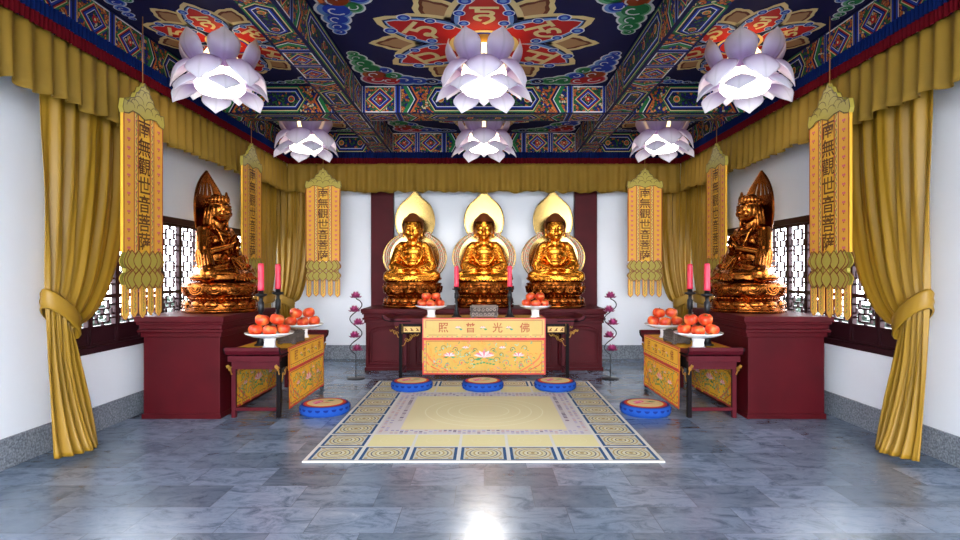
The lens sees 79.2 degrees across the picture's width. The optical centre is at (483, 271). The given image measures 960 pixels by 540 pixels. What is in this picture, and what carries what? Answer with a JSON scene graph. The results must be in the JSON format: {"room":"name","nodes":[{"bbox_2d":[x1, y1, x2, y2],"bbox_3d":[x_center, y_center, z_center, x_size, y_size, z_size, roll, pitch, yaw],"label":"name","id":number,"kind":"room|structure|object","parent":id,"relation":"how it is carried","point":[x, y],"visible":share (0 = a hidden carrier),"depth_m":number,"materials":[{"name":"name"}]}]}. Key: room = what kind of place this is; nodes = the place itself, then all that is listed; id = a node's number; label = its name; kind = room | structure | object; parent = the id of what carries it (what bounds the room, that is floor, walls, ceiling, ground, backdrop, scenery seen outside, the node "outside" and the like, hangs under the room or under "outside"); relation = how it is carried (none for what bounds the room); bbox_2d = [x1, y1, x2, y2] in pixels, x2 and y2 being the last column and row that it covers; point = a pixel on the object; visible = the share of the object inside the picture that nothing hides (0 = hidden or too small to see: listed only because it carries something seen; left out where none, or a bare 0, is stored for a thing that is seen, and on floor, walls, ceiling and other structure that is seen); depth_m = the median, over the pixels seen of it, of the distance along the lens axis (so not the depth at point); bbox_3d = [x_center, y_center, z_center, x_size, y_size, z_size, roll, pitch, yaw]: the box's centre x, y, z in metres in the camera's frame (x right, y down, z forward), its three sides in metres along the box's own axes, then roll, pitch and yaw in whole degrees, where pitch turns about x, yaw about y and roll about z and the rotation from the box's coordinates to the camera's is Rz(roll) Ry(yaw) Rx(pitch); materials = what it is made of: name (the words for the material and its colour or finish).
{"room":"house of worship","nodes":[
{"label":"house of worship","id":0,"kind":"room"},
{"bbox_2d":[0,76,272,439],"bbox_3d":[-3.760,-0.410,3.715,0.220,3.820,12.630,0,0,0],"label":"wall","id":1,"kind":"structure","parent":0,"point":[110,375],"depth_m":4.67,"materials":[{"name":"white paint"}]},
{"bbox_2d":[0,390,143,471],"bbox_3d":[-3.640,1.381,3.700,0.020,0.237,12.600,0,0,0],"label":"baseboard","id":2,"kind":"structure","parent":1,"relation":"attached to","point":[16,449],"depth_m":4.80,"materials":[{"name":"grey stone"}]},
{"bbox_2d":[0,0,283,150],"bbox_3d":[-3.471,-2.137,3.510,0.353,0.364,12.220,0,0,0],"label":"trim","id":3,"kind":"structure","parent":1,"relation":"attached to","point":[91,14],"depth_m":5.33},
{"bbox_2d":[76,216,257,355],"bbox_3d":[-3.700,0.060,7.435,0.120,1.400,4.970,0,0,0],"label":"window","id":4,"kind":"structure","parent":1,"relation":"in","point":[117,334],"depth_m":6.17,"materials":[{"name":"red wood"}]},
{"bbox_2d":[0,359,959,539],"bbox_3d":[0.000,1.600,3.840,7.800,0.200,12.880,0,0,0],"label":"floor","id":5,"kind":"structure","parent":0,"point":[722,476],"depth_m":4.07,"materials":[{"name":"stone"}]},
{"bbox_2d":[39,94,119,458],"bbox_3d":[-3.339,-0.056,5.025,0.242,3.088,1.162,0,0,3],"label":"curtain","id":6,"kind":"object","parent":5,"relation":"on","point":[81,150],"visible":0.92,"depth_m":4.76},
{"bbox_2d":[134,308,275,418],"bbox_3d":[-3.090,0.975,6.607,0.910,1.050,1.485,0,0,0],"label":"podium","id":7,"kind":"object","parent":5,"relation":"on","point":[186,374],"visible":0.77,"depth_m":5.93,"materials":[{"name":"red wood"}]},
{"bbox_2d":[181,170,257,313],"bbox_3d":[-3.000,-0.360,6.620,0.819,1.620,0.819,0,0,-32],"label":"statue","id":8,"kind":"object","parent":7,"relation":"on","point":[222,276],"visible":0.98,"depth_m":6.43,"materials":[{"name":"gold metal"}]},
{"bbox_2d":[261,182,276,307],"bbox_3d":[-3.386,-0.006,9.042,0.247,2.988,1.151,0,0,3],"label":"curtain","id":9,"kind":"object","parent":5,"relation":"on","point":[268,193],"visible":0.47,"depth_m":9.19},
{"bbox_2d":[223,330,328,417],"bbox_3d":[-2.345,1.133,6.770,0.576,0.735,1.890,0,0,0],"label":"altar table","id":10,"kind":"object","parent":5,"relation":"on","point":[276,358],"visible":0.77,"depth_m":5.95,"materials":[{"name":"red wood"}]},
{"bbox_2d":[244,330,294,346],"bbox_3d":[-2.250,0.715,6.090,0.500,0.170,0.500,0,0,0],"label":"fruit stand","id":11,"kind":"object","parent":10,"relation":"on","point":[269,340],"visible":0.76,"depth_m":5.98,"materials":[{"name":"white ceramic"}]},
{"bbox_2d":[248,324,262,333],"bbox_3d":[-2.372,0.597,6.024,0.150,0.122,0.148,0,0,-35],"label":"persimmon","id":12,"kind":"object","parent":11,"relation":"on","point":[252,329],"visible":0.77,"depth_m":5.97,"materials":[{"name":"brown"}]},
{"bbox_2d":[255,314,269,325],"bbox_3d":[-2.320,0.498,6.056,0.147,0.123,0.148,0,0,10],"label":"persimmon","id":13,"kind":"object","parent":12,"relation":"on","point":[262,319],"visible":1,"depth_m":6.00,"materials":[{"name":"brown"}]},
{"bbox_2d":[262,325,276,333],"bbox_3d":[-2.212,0.602,5.999,0.141,0.118,0.143,0,0,13],"label":"persimmon","id":14,"kind":"object","parent":11,"relation":"on","point":[268,329],"visible":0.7,"depth_m":5.95,"materials":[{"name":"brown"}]},
{"bbox_2d":[277,323,290,333],"bbox_3d":[-2.114,0.598,6.122,0.139,0.117,0.140,0,0,-39],"label":"persimmon","id":15,"kind":"object","parent":11,"relation":"on","point":[281,328],"visible":0.85,"depth_m":6.07,"materials":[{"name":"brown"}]},
{"bbox_2d":[270,313,284,324],"bbox_3d":[-2.183,0.497,6.118,0.146,0.122,0.146,0,0,19],"label":"persimmon","id":16,"kind":"object","parent":15,"relation":"on","point":[276,319],"visible":1,"depth_m":6.06,"materials":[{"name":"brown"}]},
{"bbox_2d":[237,329,323,408],"bbox_3d":[-2.345,1.055,6.770,0.602,0.780,1.330,0,0,0],"label":"altar cloth","id":17,"kind":"object","parent":10,"relation":"on","point":[305,358],"depth_m":6.60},
{"bbox_2d":[254,290,266,345],"bbox_3d":[-2.430,0.500,6.320,0.144,0.600,0.144,0,0,0],"label":"candlestick","id":18,"kind":"object","parent":17,"relation":"on","point":[260,342],"visible":0.72,"depth_m":6.29,"materials":[{"name":"black metal"}]},
{"bbox_2d":[257,263,263,290],"bbox_3d":[-2.430,0.048,6.320,0.072,0.305,0.072,0,0,0],"label":"candle","id":19,"kind":"object","parent":18,"relation":"on","point":[260,265],"visible":1,"depth_m":6.29,"materials":[{"name":"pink wax"}]},
{"bbox_2d":[272,289,283,340],"bbox_3d":[-2.430,0.500,6.840,0.144,0.600,0.144,0,0,0],"label":"candlestick","id":20,"kind":"object","parent":17,"relation":"on","point":[277,292],"visible":0.53,"depth_m":6.82,"materials":[{"name":"black metal"}]},
{"bbox_2d":[275,264,280,288],"bbox_3d":[-2.430,0.048,6.840,0.072,0.305,0.072,0,0,0],"label":"candle","id":21,"kind":"object","parent":20,"relation":"on","point":[277,266],"visible":1,"depth_m":6.81,"materials":[{"name":"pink wax"}]},
{"bbox_2d":[289,322,323,337],"bbox_3d":[-2.220,0.715,7.100,0.500,0.170,0.500,0,0,0],"label":"fruit stand","id":22,"kind":"object","parent":17,"relation":"on","point":[304,327],"visible":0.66,"depth_m":6.95,"materials":[{"name":"white ceramic"}]},
{"bbox_2d":[284,316,296,324],"bbox_3d":[-2.347,0.600,7.039,0.146,0.128,0.148,0,0,-19],"label":"persimmon","id":23,"kind":"object","parent":22,"relation":"on","point":[289,320],"visible":0.75,"depth_m":6.99,"materials":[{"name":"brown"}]},
{"bbox_2d":[290,308,301,317],"bbox_3d":[-2.287,0.500,7.068,0.148,0.128,0.148,0,0,18],"label":"persimmon","id":24,"kind":"object","parent":23,"relation":"on","point":[295,312],"visible":0.98,"depth_m":7.02,"materials":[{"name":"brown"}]},
{"bbox_2d":[309,316,319,324],"bbox_3d":[-2.087,0.599,7.122,0.142,0.124,0.141,0,0,-3],"label":"persimmon","id":25,"kind":"object","parent":22,"relation":"on","point":[314,320],"visible":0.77,"depth_m":7.07,"materials":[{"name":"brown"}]},
{"bbox_2d":[303,308,314,317],"bbox_3d":[-2.154,0.499,7.122,0.145,0.124,0.144,0,0,3],"label":"persimmon","id":26,"kind":"object","parent":25,"relation":"on","point":[308,312],"visible":0.97,"depth_m":7.07,"materials":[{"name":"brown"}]},
{"bbox_2d":[275,189,307,328],"bbox_3d":[-3.206,-0.006,9.753,0.613,2.988,0.243,0,0,0],"label":"curtain","id":27,"kind":"object","parent":5,"relation":"on","point":[291,206],"visible":0.54,"depth_m":9.79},
{"bbox_2d":[299,398,350,417],"bbox_3d":[-1.700,1.441,6.200,0.533,0.116,0.533,0,0,-17],"label":"cushion","id":28,"kind":"object","parent":5,"relation":"on","point":[320,407],"visible":1,"depth_m":6.04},
{"bbox_2d":[347,291,364,379],"bbox_3d":[-1.800,0.884,8.150,0.254,1.232,0.254,0,0,0],"label":"stand","id":29,"kind":"object","parent":5,"relation":"on","point":[356,294],"visible":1,"depth_m":8.12,"materials":[{"name":"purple metal"}]},
{"bbox_2d":[302,381,664,462],"bbox_3d":[-0.004,1.492,6.245,2.857,0.014,3.370,0,0,0],"label":"rug","id":30,"kind":"object","parent":5,"relation":"on","point":[519,422],"visible":0.88,"depth_m":5.48,"materials":[{"name":"carpet"}]},
{"bbox_2d":[391,377,432,391],"bbox_3d":[-0.918,1.424,7.380,0.533,0.116,0.533,0,0,0],"label":"cushion","id":31,"kind":"object","parent":30,"relation":"on","point":[406,384],"visible":1,"depth_m":7.21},
{"bbox_2d":[462,377,503,391],"bbox_3d":[-0.016,1.424,7.380,0.533,0.116,0.533,0,0,0],"label":"cushion","id":32,"kind":"object","parent":30,"relation":"on","point":[475,384],"visible":1,"depth_m":7.21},
{"bbox_2d":[534,377,575,391],"bbox_3d":[0.905,1.424,7.380,0.533,0.116,0.533,0,0,0],"label":"cushion","id":33,"kind":"object","parent":30,"relation":"on","point":[548,384],"visible":1,"depth_m":7.21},
{"bbox_2d":[361,305,606,370],"bbox_3d":[0.000,1.030,9.312,3.730,0.940,1.095,0,0,0],"label":"podium","id":34,"kind":"object","parent":5,"relation":"on","point":[382,345],"visible":0.46,"depth_m":8.83,"materials":[{"name":"red wood"}]},
{"bbox_2d":[382,191,446,308],"bbox_3d":[-1.102,-0.415,9.327,1.047,1.951,0.961,0,0,-9],"label":"statue","id":35,"kind":"object","parent":34,"relation":"on","point":[414,260],"visible":0.98,"depth_m":9.22,"materials":[{"name":"gold metal"}]},
{"bbox_2d":[452,193,515,307],"bbox_3d":[0.043,-0.415,9.327,1.047,1.951,0.961,0,0,-9],"label":"statue","id":36,"kind":"object","parent":34,"relation":"on","point":[483,257],"visible":0.91,"depth_m":9.22,"materials":[{"name":"gold metal"}]},
{"bbox_2d":[521,192,585,308],"bbox_3d":[1.188,-0.415,9.327,1.047,1.951,0.961,0,0,-9],"label":"statue","id":37,"kind":"object","parent":34,"relation":"on","point":[553,260],"visible":0.94,"depth_m":9.22,"materials":[{"name":"gold metal"}]},
{"bbox_2d":[382,313,585,377],"bbox_3d":[0.000,1.055,8.440,2.868,0.890,0.586,0,0,0],"label":"altar table","id":38,"kind":"object","parent":5,"relation":"on","point":[406,325],"visible":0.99,"depth_m":8.19,"materials":[{"name":"red wood"}]},
{"bbox_2d":[422,315,545,374],"bbox_3d":[0.000,1.043,8.440,1.730,0.795,0.615,0,0,0],"label":"altar cloth","id":39,"kind":"object","parent":38,"relation":"on","point":[463,345],"visible":1,"depth_m":8.14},
{"bbox_2d":[415,305,446,316],"bbox_3d":[-0.755,0.560,8.320,0.460,0.170,0.460,0,0,0],"label":"fruit stand","id":40,"kind":"object","parent":39,"relation":"on","point":[431,310],"visible":0.91,"depth_m":8.23,"materials":[{"name":"white ceramic"}]},
{"bbox_2d":[452,287,460,316],"bbox_3d":[-0.395,0.427,8.340,0.144,0.435,0.144,0,0,0],"label":"candlestick","id":41,"kind":"object","parent":39,"relation":"on","point":[456,294],"visible":1,"depth_m":8.32,"materials":[{"name":"black metal"}]},
{"bbox_2d":[454,265,458,286],"bbox_3d":[-0.395,0.058,8.340,0.072,0.305,0.072,0,0,0],"label":"candle","id":42,"kind":"object","parent":41,"relation":"on","point":[456,268],"visible":1,"depth_m":8.31,"materials":[{"name":"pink wax"}]},
{"bbox_2d":[470,305,497,317],"bbox_3d":[0.000,0.560,8.270,0.397,0.170,0.212,0,0,0],"label":"incense burner","id":43,"kind":"object","parent":39,"relation":"on","point":[475,310],"visible":1,"depth_m":8.17,"materials":[{"name":"stone"}]},
{"bbox_2d":[505,287,514,316],"bbox_3d":[0.370,0.427,8.340,0.144,0.435,0.144,0,0,0],"label":"candlestick","id":44,"kind":"object","parent":39,"relation":"on","point":[509,311],"visible":1,"depth_m":8.32,"materials":[{"name":"black metal"}]},
{"bbox_2d":[507,266,511,286],"bbox_3d":[0.370,0.058,8.340,0.072,0.305,0.072,0,0,0],"label":"candle","id":45,"kind":"object","parent":44,"relation":"on","point":[509,270],"visible":1,"depth_m":8.31,"materials":[{"name":"red wax"}]},
{"bbox_2d":[519,305,550,316],"bbox_3d":[0.735,0.560,8.320,0.460,0.170,0.460,0,0,0],"label":"fruit stand","id":46,"kind":"object","parent":39,"relation":"on","point":[534,309],"visible":0.91,"depth_m":8.23,"materials":[{"name":"white ceramic"}]},
{"bbox_2d":[601,292,619,379],"bbox_3d":[1.775,0.884,8.150,0.254,1.232,0.254,0,0,0],"label":"stand","id":47,"kind":"object","parent":5,"relation":"on","point":[609,309],"visible":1,"depth_m":8.12,"materials":[{"name":"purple metal"}]},
{"bbox_2d":[620,398,671,417],"bbox_3d":[1.715,1.441,6.170,0.533,0.116,0.533,0,0,11],"label":"cushion","id":48,"kind":"object","parent":5,"relation":"on","point":[635,407],"visible":1,"depth_m":6.01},
{"bbox_2d":[660,187,692,328],"bbox_3d":[3.216,-0.006,9.812,0.587,2.988,0.264,0,0,23],"label":"curtain","id":49,"kind":"object","parent":5,"relation":"on","point":[676,207],"visible":0.63,"depth_m":9.79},
{"bbox_2d":[639,330,744,417],"bbox_3d":[2.345,1.133,6.770,0.576,0.735,1.890,0,0,0],"label":"altar table","id":50,"kind":"object","parent":5,"relation":"on","point":[691,358],"visible":0.72,"depth_m":5.95,"materials":[{"name":"red wood"}]},
{"bbox_2d":[643,329,730,408],"bbox_3d":[2.345,1.055,6.770,0.602,0.780,1.330,0,0,0],"label":"altar cloth","id":51,"kind":"object","parent":50,"relation":"on","point":[662,370],"depth_m":6.60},
{"bbox_2d":[644,322,677,337],"bbox_3d":[2.220,0.715,7.100,0.500,0.170,0.500,0,0,0],"label":"fruit stand","id":52,"kind":"object","parent":51,"relation":"on","point":[661,327],"visible":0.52,"depth_m":6.95,"materials":[{"name":"white ceramic"}]},
{"bbox_2d":[647,316,658,324],"bbox_3d":[2.083,0.597,7.120,0.149,0.124,0.149,0,0,-42],"label":"persimmon","id":53,"kind":"object","parent":52,"relation":"on","point":[653,320],"visible":0.76,"depth_m":7.06,"materials":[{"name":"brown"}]},
{"bbox_2d":[653,308,664,317],"bbox_3d":[2.145,0.498,7.118,0.149,0.122,0.148,0,0,-25],"label":"persimmon","id":54,"kind":"object","parent":53,"relation":"on","point":[657,312],"visible":0.99,"depth_m":7.06,"materials":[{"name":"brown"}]},
{"bbox_2d":[671,316,682,324],"bbox_3d":[2.342,0.599,7.041,0.140,0.124,0.142,0,0,6],"label":"persimmon","id":55,"kind":"object","parent":52,"relation":"on","point":[675,320],"visible":0.75,"depth_m":6.99,"materials":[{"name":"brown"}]},
{"bbox_2d":[665,308,677,317],"bbox_3d":[2.289,0.499,7.080,0.145,0.125,0.146,0,0,21],"label":"persimmon","id":56,"kind":"object","parent":55,"relation":"on","point":[670,312],"visible":0.99,"depth_m":7.03,"materials":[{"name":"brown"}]},
{"bbox_2d":[684,289,695,340],"bbox_3d":[2.430,0.500,6.840,0.144,0.600,0.144,0,0,0],"label":"candlestick","id":57,"kind":"object","parent":51,"relation":"on","point":[689,292],"visible":0.58,"depth_m":6.82,"materials":[{"name":"black metal"}]},
{"bbox_2d":[687,264,692,288],"bbox_3d":[2.430,0.048,6.840,0.072,0.305,0.072,0,0,0],"label":"candle","id":58,"kind":"object","parent":57,"relation":"on","point":[689,266],"visible":1,"depth_m":6.81,"materials":[{"name":"red wax"}]},
{"bbox_2d":[701,290,713,345],"bbox_3d":[2.430,0.500,6.320,0.144,0.600,0.144,0,0,0],"label":"candlestick","id":59,"kind":"object","parent":51,"relation":"on","point":[707,342],"visible":0.66,"depth_m":6.29,"materials":[{"name":"black metal"}]},
{"bbox_2d":[704,263,710,290],"bbox_3d":[2.430,0.048,6.320,0.072,0.305,0.072,0,0,0],"label":"candle","id":60,"kind":"object","parent":59,"relation":"on","point":[706,265],"visible":1,"depth_m":6.29,"materials":[{"name":"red wax"}]},
{"bbox_2d":[673,330,723,346],"bbox_3d":[2.250,0.715,6.090,0.500,0.170,0.500,0,0,0],"label":"fruit stand","id":61,"kind":"object","parent":50,"relation":"on","point":[698,340],"visible":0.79,"depth_m":5.98,"materials":[{"name":"white ceramic"}]},
{"bbox_2d":[677,323,690,333],"bbox_3d":[2.116,0.600,6.118,0.146,0.129,0.148,0,0,31],"label":"persimmon","id":62,"kind":"object","parent":61,"relation":"on","point":[682,328],"visible":0.85,"depth_m":6.07,"materials":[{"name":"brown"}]},
{"bbox_2d":[684,314,697,324],"bbox_3d":[2.176,0.499,6.107,0.144,0.119,0.142,0,0,4],"label":"persimmon","id":63,"kind":"object","parent":62,"relation":"on","point":[691,319],"visible":0.98,"depth_m":6.06,"materials":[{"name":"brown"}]},
{"bbox_2d":[691,325,704,333],"bbox_3d":[2.212,0.602,5.998,0.142,0.117,0.142,0,0,13],"label":"persimmon","id":64,"kind":"object","parent":61,"relation":"on","point":[696,329],"visible":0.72,"depth_m":5.95,"materials":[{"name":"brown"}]},
{"bbox_2d":[705,324,719,333],"bbox_3d":[2.372,0.600,6.021,0.142,0.123,0.144,0,0,31],"label":"persimmon","id":65,"kind":"object","parent":61,"relation":"on","point":[710,328],"visible":0.8,"depth_m":5.97,"materials":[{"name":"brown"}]},
{"bbox_2d":[698,313,712,325],"bbox_3d":[2.319,0.498,6.062,0.146,0.129,0.147,0,0,-29],"label":"persimmon","id":66,"kind":"object","parent":65,"relation":"on","point":[704,319],"visible":0.98,"depth_m":6.02,"materials":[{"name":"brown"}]},
{"bbox_2d":[691,183,706,307],"bbox_3d":[3.390,-0.006,9.041,0.246,2.988,1.147,0,0,-5],"label":"curtain","id":67,"kind":"object","parent":5,"relation":"on","point":[699,194],"visible":0.33,"depth_m":9.18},
{"bbox_2d":[692,308,833,418],"bbox_3d":[3.090,0.975,6.607,0.910,1.050,1.485,0,0,0],"label":"podium","id":68,"kind":"object","parent":5,"relation":"on","point":[781,374],"visible":0.86,"depth_m":5.93,"materials":[{"name":"red wood"}]},
{"bbox_2d":[710,170,786,313],"bbox_3d":[3.000,-0.360,6.620,0.819,1.620,0.819,0,0,27],"label":"statue","id":69,"kind":"object","parent":68,"relation":"on","point":[745,276],"visible":0.98,"depth_m":6.43,"materials":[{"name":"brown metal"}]},
{"bbox_2d":[852,89,934,461],"bbox_3d":[3.337,-0.056,4.965,0.248,3.088,1.162,0,0,-3],"label":"curtain","id":70,"kind":"object","parent":5,"relation":"on","point":[891,254],"visible":0.84,"depth_m":4.69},
{"bbox_2d":[273,164,694,344],"bbox_3d":[0.000,-0.410,10.140,7.740,3.820,0.220,0,0,0],"label":"wall","id":71,"kind":"structure","parent":0,"point":[449,208],"depth_m":10.03,"materials":[{"name":"white paint"}]},
{"bbox_2d":[371,192,393,305],"bbox_3d":[-1.735,-0.234,9.940,0.380,3.468,0.139,0,0,0],"label":"trim","id":72,"kind":"structure","parent":71,"relation":"attached to","point":[382,203],"depth_m":9.87,"materials":[{"name":"red wood"}]},
{"bbox_2d":[290,132,677,151],"bbox_3d":[0.000,-2.137,9.816,6.620,0.364,0.423,0,0,0],"label":"trim","id":73,"kind":"structure","parent":71,"relation":"attached to","point":[345,141],"depth_m":9.62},
{"bbox_2d":[287,152,679,193],"bbox_3d":[0.000,-1.630,9.551,6.483,0.676,0.092,0,0,0],"label":"valance","id":74,"kind":"object","parent":73,"relation":"hanging from","point":[363,172],"visible":0.89,"depth_m":9.54,"materials":[{"name":"yellow fabric"}]},
{"bbox_2d":[324,345,643,358],"bbox_3d":[0.000,1.381,10.020,7.260,0.237,0.020,0,0,0],"label":"baseboard","id":75,"kind":"structure","parent":71,"relation":"attached to","point":[330,351],"depth_m":10.01,"materials":[{"name":"grey stone"}]},
{"bbox_2d":[574,191,596,305],"bbox_3d":[1.735,-0.234,9.940,0.380,3.468,0.139,0,0,0],"label":"trim","id":76,"kind":"structure","parent":71,"relation":"attached to","point":[585,204],"depth_m":9.87,"materials":[{"name":"red wood"}]},
{"bbox_2d":[96,0,871,131],"bbox_3d":[0.000,-2.420,3.840,7.800,0.200,12.880,0,0,0],"label":"ceiling","id":77,"kind":"structure","parent":0,"point":[308,2],"depth_m":5.71,"materials":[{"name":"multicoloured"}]},
{"bbox_2d":[118,16,164,319],"bbox_3d":[-3.060,-0.939,5.200,0.064,2.703,0.646,0,0,0],"label":"banner","id":78,"kind":"object","parent":77,"relation":"hanging from","point":[141,261],"visible":1,"depth_m":5.15,"materials":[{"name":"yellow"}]},
{"bbox_2d":[0,0,288,191],"bbox_3d":[-3.241,-1.629,3.560,0.092,0.677,11.923,0,0,0],"label":"valance","id":79,"kind":"object","parent":77,"relation":"hanging from","point":[39,60],"visible":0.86,"depth_m":4.92,"materials":[{"name":"yellow fabric"}]},
{"bbox_2d":[98,0,308,84],"bbox_3d":[-2.575,-2.307,5.655,1.440,0.019,3.030,0,0,0],"label":"trim","id":80,"kind":"structure","parent":77,"relation":"attached to","point":[164,21],"depth_m":5.41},
{"bbox_2d":[169,26,268,112],"bbox_3d":[-2.600,-1.994,5.720,0.948,0.637,0.880,0,0,0],"label":"lamp","id":81,"kind":"object","parent":77,"relation":"hanging from","point":[216,73],"visible":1,"depth_m":5.50,"materials":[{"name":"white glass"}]},
{"bbox_2d":[239,121,261,300],"bbox_3d":[-3.060,-0.939,7.630,0.064,2.703,0.646,0,0,0],"label":"banner","id":82,"kind":"object","parent":77,"relation":"hanging from","point":[251,168],"visible":0.71,"depth_m":7.59,"materials":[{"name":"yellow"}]},
{"bbox_2d":[222,85,341,120],"bbox_3d":[-2.565,-2.137,7.380,1.430,0.364,0.411,0,0,0],"label":"trim","id":83,"kind":"structure","parent":77,"relation":"attached to","point":[286,102],"depth_m":7.19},
{"bbox_2d":[273,121,337,162],"bbox_3d":[-2.600,-1.994,8.470,0.948,0.637,0.880,0,0,0],"label":"lamp","id":84,"kind":"object","parent":77,"relation":"hanging from","point":[303,138],"visible":0.89,"depth_m":8.25,"materials":[{"name":"white"}]},
{"bbox_2d":[230,0,391,151],"bbox_3d":[-1.680,-2.137,3.510,0.351,0.364,12.220,0,0,0],"label":"ceiling beam","id":85,"kind":"structure","parent":77,"relation":"attached to","point":[291,27],"depth_m":5.49,"materials":[{"name":"paint"}]},
{"bbox_2d":[270,121,352,131],"bbox_3d":[-2.575,-2.307,8.566,1.430,0.019,2.087,0,0,0],"label":"trim","id":86,"kind":"structure","parent":77,"relation":"attached to","point":[338,126],"depth_m":9.24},
{"bbox_2d":[305,168,341,297],"bbox_3d":[-2.600,-0.939,9.380,0.594,2.703,0.064,0,0,0],"label":"banner","id":87,"kind":"object","parent":77,"relation":"hanging from","point":[323,192],"visible":1,"depth_m":9.37,"materials":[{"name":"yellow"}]},
{"bbox_2d":[308,0,659,84],"bbox_3d":[0.000,-2.307,5.661,3.008,0.019,3.041,0,0,0],"label":"ceiling panel","id":88,"kind":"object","parent":77,"relation":"attached to","point":[384,42],"depth_m":5.60,"materials":[{"name":"paint"}]},
{"bbox_2d":[362,85,605,120],"bbox_3d":[0.000,-2.137,7.380,3.020,0.364,0.411,0,0,0],"label":"trim","id":89,"kind":"structure","parent":77,"relation":"attached to","point":[379,102],"depth_m":7.19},
{"bbox_2d":[436,26,531,112],"bbox_3d":[0.000,-1.994,5.720,0.948,0.637,0.880,0,0,0],"label":"lamp","id":90,"kind":"object","parent":77,"relation":"hanging from","point":[483,68],"visible":1,"depth_m":5.50,"materials":[{"name":"white"}]},
{"bbox_2d":[452,121,515,162],"bbox_3d":[0.000,-1.994,8.470,0.948,0.637,0.880,0,0,0],"label":"lamp","id":91,"kind":"object","parent":77,"relation":"hanging from","point":[478,138],"visible":0.88,"depth_m":8.25,"materials":[{"name":"white"}]},
{"bbox_2d":[387,121,580,131],"bbox_3d":[0.000,-2.307,8.550,3.008,0.019,2.143,0,0,0],"label":"trim","id":92,"kind":"structure","parent":77,"relation":"attached to","point":[396,126],"depth_m":9.23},
{"bbox_2d":[626,168,662,297],"bbox_3d":[2.600,-0.939,9.380,0.594,2.703,0.064,0,0,0],"label":"banner","id":93,"kind":"object","parent":77,"relation":"hanging from","point":[644,192],"visible":0.99,"depth_m":9.37,"materials":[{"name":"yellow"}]},
{"bbox_2d":[615,121,697,131],"bbox_3d":[2.575,-2.307,8.566,1.430,0.019,2.087,0,0,0],"label":"trim","id":94,"kind":"structure","parent":77,"relation":"attached to","point":[627,126],"depth_m":9.24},
{"bbox_2d":[576,0,737,151],"bbox_3d":[1.680,-2.137,3.510,0.351,0.364,12.220,0,0,0],"label":"ceiling beam","id":95,"kind":"structure","parent":77,"relation":"attached to","point":[675,27],"depth_m":5.50,"materials":[{"name":"paint"}]},
{"bbox_2d":[630,121,694,162],"bbox_3d":[2.600,-1.994,8.470,0.948,0.637,0.880,0,0,0],"label":"lamp","id":96,"kind":"object","parent":77,"relation":"hanging from","point":[662,138],"visible":0.94,"depth_m":8.25,"materials":[{"name":"white"}]},
{"bbox_2d":[626,85,744,120],"bbox_3d":[2.565,-2.137,7.380,1.430,0.364,0.411,0,0,0],"label":"trim","id":97,"kind":"structure","parent":77,"relation":"attached to","point":[666,102],"depth_m":7.19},
{"bbox_2d":[706,121,728,300],"bbox_3d":[3.060,-0.939,7.630,0.064,2.703,0.646,0,0,0],"label":"banner","id":98,"kind":"object","parent":77,"relation":"hanging from","point":[716,168],"visible":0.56,"depth_m":7.59,"materials":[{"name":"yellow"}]},
{"bbox_2d":[696,26,795,112],"bbox_3d":[2.570,-1.994,5.720,0.948,0.637,0.880,0,0,0],"label":"lamp","id":99,"kind":"object","parent":77,"relation":"hanging from","point":[748,73],"visible":1,"depth_m":5.50,"materials":[{"name":"white"}]},
{"bbox_2d":[659,0,869,84],"bbox_3d":[2.575,-2.307,5.655,1.440,0.019,3.030,0,0,0],"label":"trim","id":100,"kind":"structure","parent":77,"relation":"attached to","point":[801,22],"depth_m":5.40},
{"bbox_2d":[807,16,854,319],"bbox_3d":[3.100,-0.939,5.200,0.064,2.703,0.646,0,0,0],"label":"banner","id":101,"kind":"object","parent":77,"relation":"hanging from","point":[830,125],"visible":1,"depth_m":5.15,"materials":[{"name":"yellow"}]},
{"bbox_2d":[695,81,959,436],"bbox_3d":[3.760,-0.410,3.715,0.220,3.820,12.630,0,0,0],"label":"wall","id":102,"kind":"structure","parent":0,"point":[857,375],"depth_m":4.69,"materials":[{"name":"white paint"}]},
{"bbox_2d":[710,215,896,356],"bbox_3d":[3.700,0.060,7.435,0.120,1.400,4.970,0,0,0],"label":"window","id":103,"kind":"structure","parent":102,"relation":"in","point":[877,339],"depth_m":6.11,"materials":[{"name":"red wood"}]},
{"bbox_2d":[684,0,950,145],"bbox_3d":[3.471,-2.137,3.510,0.353,0.364,12.220,0,0,0],"label":"trim","id":104,"kind":"structure","parent":102,"relation":"attached to","point":[875,14],"depth_m":5.35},
{"bbox_2d":[824,390,959,467],"bbox_3d":[3.640,1.381,3.700,0.020,0.237,12.600,0,0,0],"label":"baseboard","id":105,"kind":"structure","parent":102,"relation":"attached to","point":[938,444],"depth_m":5.38,"materials":[{"name":"grey stone"}]},
{"bbox_3d":[2.565,-2.137,3.940,1.430,0.364,0.411,0,0,0],"label":"trim","id":106,"kind":"structure","parent":0,"visible":0},
{"bbox_2d":[679,0,959,191],"bbox_3d":[3.241,-1.629,3.560,0.092,0.678,11.923,0,0,0],"label":"valance","id":107,"kind":"object","parent":106,"relation":"hanging from","point":[927,59],"visible":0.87,"depth_m":4.95,"materials":[{"name":"yellow fabric"}]},
{"label":"outside","id":108,"kind":"structure","parent":0,"visible":0},
{"bbox_3d":[0.000,1.805,2.500,60.000,0.190,55.000,0,0,0],"label":"ground","id":109,"kind":"structure","parent":108,"visible":0},
{"bbox_2d":[82,297,187,327],"bbox_3d":[-6.301,1.124,8.199,0.944,1.272,9.099,0,0,0],"label":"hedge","id":110,"kind":"object","parent":109,"relation":"on","point":[169,299],"visible":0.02,"depth_m":9.46,"materials":[{"name":"green plant"}]},
{"bbox_2d":[780,297,890,327],"bbox_3d":[6.300,1.124,8.200,0.936,1.273,9.108,0,0,0],"label":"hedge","id":111,"kind":"object","parent":109,"relation":"on","point":[798,299],"visible":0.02,"depth_m":9.32,"materials":[{"name":"green plant"}]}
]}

